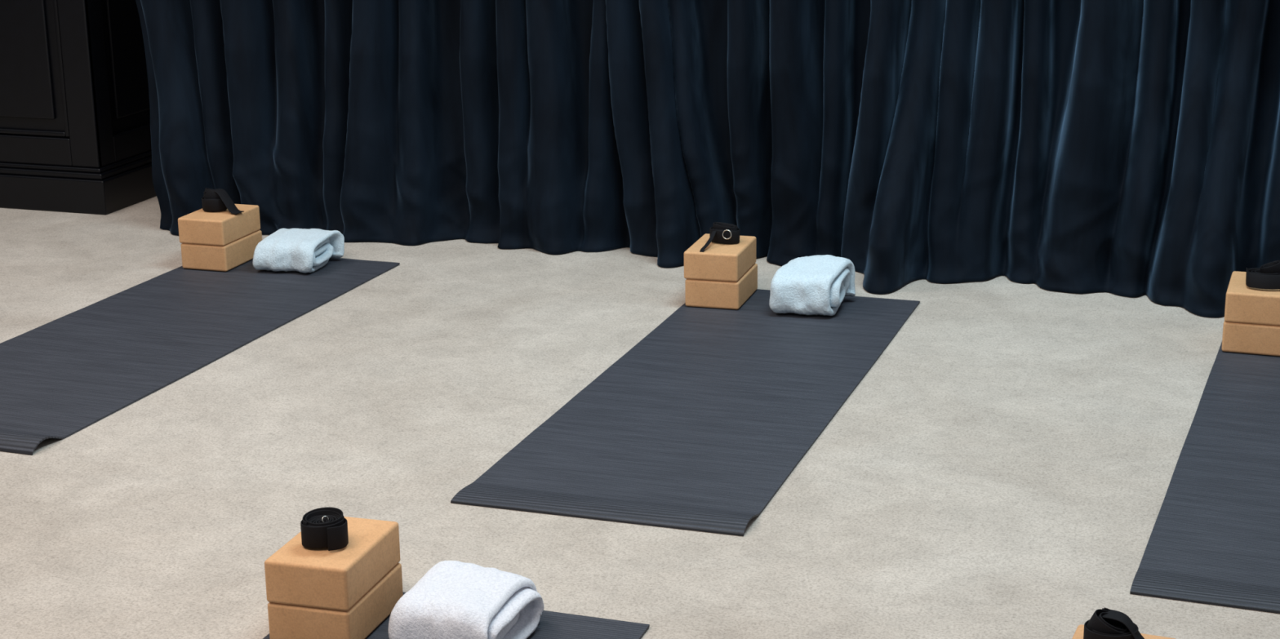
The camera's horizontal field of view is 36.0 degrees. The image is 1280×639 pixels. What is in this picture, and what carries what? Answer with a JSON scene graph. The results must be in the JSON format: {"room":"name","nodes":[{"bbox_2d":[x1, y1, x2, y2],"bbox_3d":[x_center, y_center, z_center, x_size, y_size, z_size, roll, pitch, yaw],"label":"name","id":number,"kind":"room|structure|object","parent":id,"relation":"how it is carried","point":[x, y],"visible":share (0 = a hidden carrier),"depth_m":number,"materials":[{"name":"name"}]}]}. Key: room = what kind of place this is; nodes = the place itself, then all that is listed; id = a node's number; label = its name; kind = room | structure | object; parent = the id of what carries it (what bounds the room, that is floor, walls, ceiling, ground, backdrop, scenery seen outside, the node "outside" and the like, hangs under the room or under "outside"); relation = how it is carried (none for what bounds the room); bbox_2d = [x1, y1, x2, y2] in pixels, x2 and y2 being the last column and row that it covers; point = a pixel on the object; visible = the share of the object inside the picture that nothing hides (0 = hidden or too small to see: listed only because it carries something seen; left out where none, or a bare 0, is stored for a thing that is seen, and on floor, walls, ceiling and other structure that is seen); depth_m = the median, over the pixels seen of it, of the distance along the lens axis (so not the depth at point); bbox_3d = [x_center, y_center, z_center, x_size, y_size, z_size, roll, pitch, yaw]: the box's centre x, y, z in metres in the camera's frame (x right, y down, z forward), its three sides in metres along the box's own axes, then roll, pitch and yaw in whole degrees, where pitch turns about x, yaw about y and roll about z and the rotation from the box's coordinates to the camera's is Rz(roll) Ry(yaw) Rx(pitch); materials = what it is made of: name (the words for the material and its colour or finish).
{"room":"exercise studio","nodes":[
{"label":"exercise studio","id":0,"kind":"room"},
{"bbox_2d":[0,195,1279,638],"bbox_3d":[-0.846,0.796,2.654,12.000,0.100,9.100,5,17,18],"label":"floor","id":1,"kind":"structure","parent":0,"point":[1004,468],"depth_m":4.18,"materials":[{"name":"beige carpet"}]},
{"bbox_2d":[0,0,156,214],"bbox_3d":[-2.391,-1.689,6.926,1.605,2.400,0.980,5,17,18],"label":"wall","id":2,"kind":"structure","parent":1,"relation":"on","point":[75,132],"depth_m":6.59,"materials":[{"name":"black paint"}]},
{"bbox_2d":[0,257,399,455],"bbox_3d":[-1.300,0.029,5.160,0.613,0.024,1.758,5,17,19],"label":"yoga mat","id":3,"kind":"object","parent":1,"relation":"on","point":[60,377],"visible":0.91,"depth_m":5.12,"materials":[{"name":"grey rubber"}]},
{"bbox_2d":[177,204,260,245],"bbox_3d":[-1.250,-0.284,5.866,0.150,0.076,0.223,4,17,18],"label":"block","id":4,"kind":"object","parent":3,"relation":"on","point":[222,228],"visible":0.92,"depth_m":5.78,"materials":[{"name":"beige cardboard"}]},
{"bbox_2d":[201,187,244,213],"bbox_3d":[-1.235,-0.355,5.842,0.136,0.066,0.082,3,16,13],"label":"strap","id":5,"kind":"object","parent":4,"relation":"on","point":[218,199],"depth_m":5.83,"materials":[{"name":"black fabric"}]},
{"bbox_2d":[181,230,262,271],"bbox_3d":[-1.246,-0.210,5.888,0.150,0.076,0.223,4,17,18],"label":"block","id":6,"kind":"object","parent":3,"relation":"on","point":[225,258],"depth_m":5.80,"materials":[{"name":"beige cardboard"}]},
{"bbox_2d":[252,228,344,273],"bbox_3d":[-1.005,-0.206,5.818,0.208,0.099,0.221,4,16,15],"label":"folded towel","id":7,"kind":"object","parent":3,"relation":"on","point":[304,251],"visible":1,"depth_m":5.75,"materials":[{"name":"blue fabric"}]},
{"bbox_2d":[262,592,649,638],"bbox_3d":[-0.555,0.726,2.671,0.612,0.018,1.758,5,17,18],"label":"yoga mat","id":8,"kind":"object","parent":1,"relation":"on","point":[551,625],"visible":0.26,"depth_m":3.37,"materials":[{"name":"grey rubber"}]},
{"bbox_2d":[264,516,399,611],"bbox_3d":[-0.522,0.412,3.365,0.150,0.076,0.223,4,16,16],"label":"block","id":9,"kind":"object","parent":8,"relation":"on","point":[296,575],"visible":0.88,"depth_m":3.28,"materials":[{"name":"beige wood"}]},
{"bbox_2d":[300,506,348,551],"bbox_3d":[-0.532,0.353,3.324,0.078,0.054,0.071,-3,16,-9],"label":"strap","id":10,"kind":"object","parent":9,"relation":"on","point":[322,527],"depth_m":3.30,"materials":[{"name":"black fabric"}]},
{"bbox_2d":[267,563,403,638],"bbox_3d":[-0.520,0.486,3.387,0.150,0.076,0.223,4,16,17],"label":"block","id":11,"kind":"object","parent":8,"relation":"on","point":[286,621],"depth_m":3.29,"materials":[{"name":"beige wood"}]},
{"bbox_2d":[387,560,544,638],"bbox_3d":[-0.288,0.489,3.329,0.213,0.097,0.229,5,17,19],"label":"folded towel","id":12,"kind":"object","parent":8,"relation":"on","point":[454,599],"visible":1,"depth_m":3.28,"materials":[{"name":"white fabric"}]},
{"bbox_2d":[450,288,919,536],"bbox_3d":[0.191,0.153,4.662,0.612,0.019,1.758,5,17,18],"label":"yoga mat","id":13,"kind":"object","parent":1,"relation":"on","point":[699,425],"visible":0.94,"depth_m":4.42,"materials":[{"name":"grey rubber"}]},
{"bbox_2d":[684,263,757,309],"bbox_3d":[0.225,-0.096,5.414,0.150,0.076,0.223,4,16,16],"label":"block","id":14,"kind":"object","parent":13,"relation":"on","point":[698,293],"depth_m":5.32,"materials":[{"name":"beige cardboard"}]},
{"bbox_2d":[684,233,755,281],"bbox_3d":[0.220,-0.170,5.392,0.150,0.076,0.223,4,16,16],"label":"block","id":15,"kind":"object","parent":14,"relation":"on","point":[723,262],"depth_m":5.30,"materials":[{"name":"beige cardboard"}]},
{"bbox_2d":[699,222,740,252],"bbox_3d":[0.217,-0.207,5.347,0.085,0.087,0.154,5,17,18],"label":"strap","id":16,"kind":"object","parent":15,"relation":"on","point":[720,233],"depth_m":5.36,"materials":[{"name":"black fabric"}]},
{"bbox_2d":[768,254,855,315],"bbox_3d":[0.465,-0.095,5.292,0.194,0.133,0.226,4,17,17],"label":"folded towel","id":17,"kind":"object","parent":13,"relation":"on","point":[813,285],"visible":1,"depth_m":5.22,"materials":[{"name":"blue fabric"}]},
{"bbox_2d":[1129,342,1279,613],"bbox_3d":[1.469,0.277,4.165,0.611,0.016,1.759,5,17,21],"label":"yoga mat","id":18,"kind":"object","parent":1,"relation":"on","point":[1215,537],"visible":0.93,"depth_m":3.88,"materials":[{"name":"grey rubber"}]},
{"bbox_2d":[1222,320,1279,356],"bbox_3d":[1.545,0.021,4.938,0.150,0.076,0.223,5,17,20],"label":"block","id":19,"kind":"object","parent":18,"relation":"on","point":[1237,337],"depth_m":4.84,"materials":[{"name":"beige cardboard"}]},
{"bbox_2d":[1224,271,1279,325],"bbox_3d":[1.544,-0.053,4.916,0.150,0.076,0.223,5,17,19],"label":"block","id":20,"kind":"object","parent":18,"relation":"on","point":[1244,304],"visible":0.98,"depth_m":4.82,"materials":[{"name":"beige cardboard"}]},
{"bbox_2d":[1245,260,1279,289],"bbox_3d":[1.550,-0.112,4.868,0.103,0.057,0.104,3,16,13],"label":"strap","id":21,"kind":"object","parent":20,"relation":"on","point":[1267,277],"depth_m":4.84,"materials":[{"name":"black fabric"}]},
{"bbox_3d":[0.693,0.841,2.202,0.612,0.018,1.758,5,17,20],"label":"yoga mat","id":22,"kind":"object","parent":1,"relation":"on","visible":0},
{"bbox_2d":[1071,624,1175,638],"bbox_3d":[0.693,0.533,2.880,0.150,0.076,0.223,6,17,22],"label":"block","id":23,"kind":"object","parent":22,"relation":"on","point":[1078,634],"visible":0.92,"depth_m":2.95,"materials":[{"name":"beige wood"}]},
{"bbox_2d":[1083,608,1144,638],"bbox_3d":[0.703,0.457,2.900,0.098,0.054,0.081,0,16,2],"label":"strap","id":24,"kind":"object","parent":23,"relation":"on","point":[1105,623],"depth_m":2.89,"materials":[{"name":"black fabric"}]},
{"bbox_3d":[0.620,-2.048,6.401,12.000,3.500,0.150,5,17,18],"label":"wall","id":25,"kind":"structure","parent":0,"visible":0},
{"bbox_2d":[135,0,1279,317],"bbox_3d":[0.851,-1.526,5.214,5.360,2.932,0.440,5,17,18],"label":"curtain","id":26,"kind":"object","parent":25,"relation":"attached to","point":[1122,148],"visible":0.94,"depth_m":5.75,"materials":[{"name":"blue fabric"}]}
]}

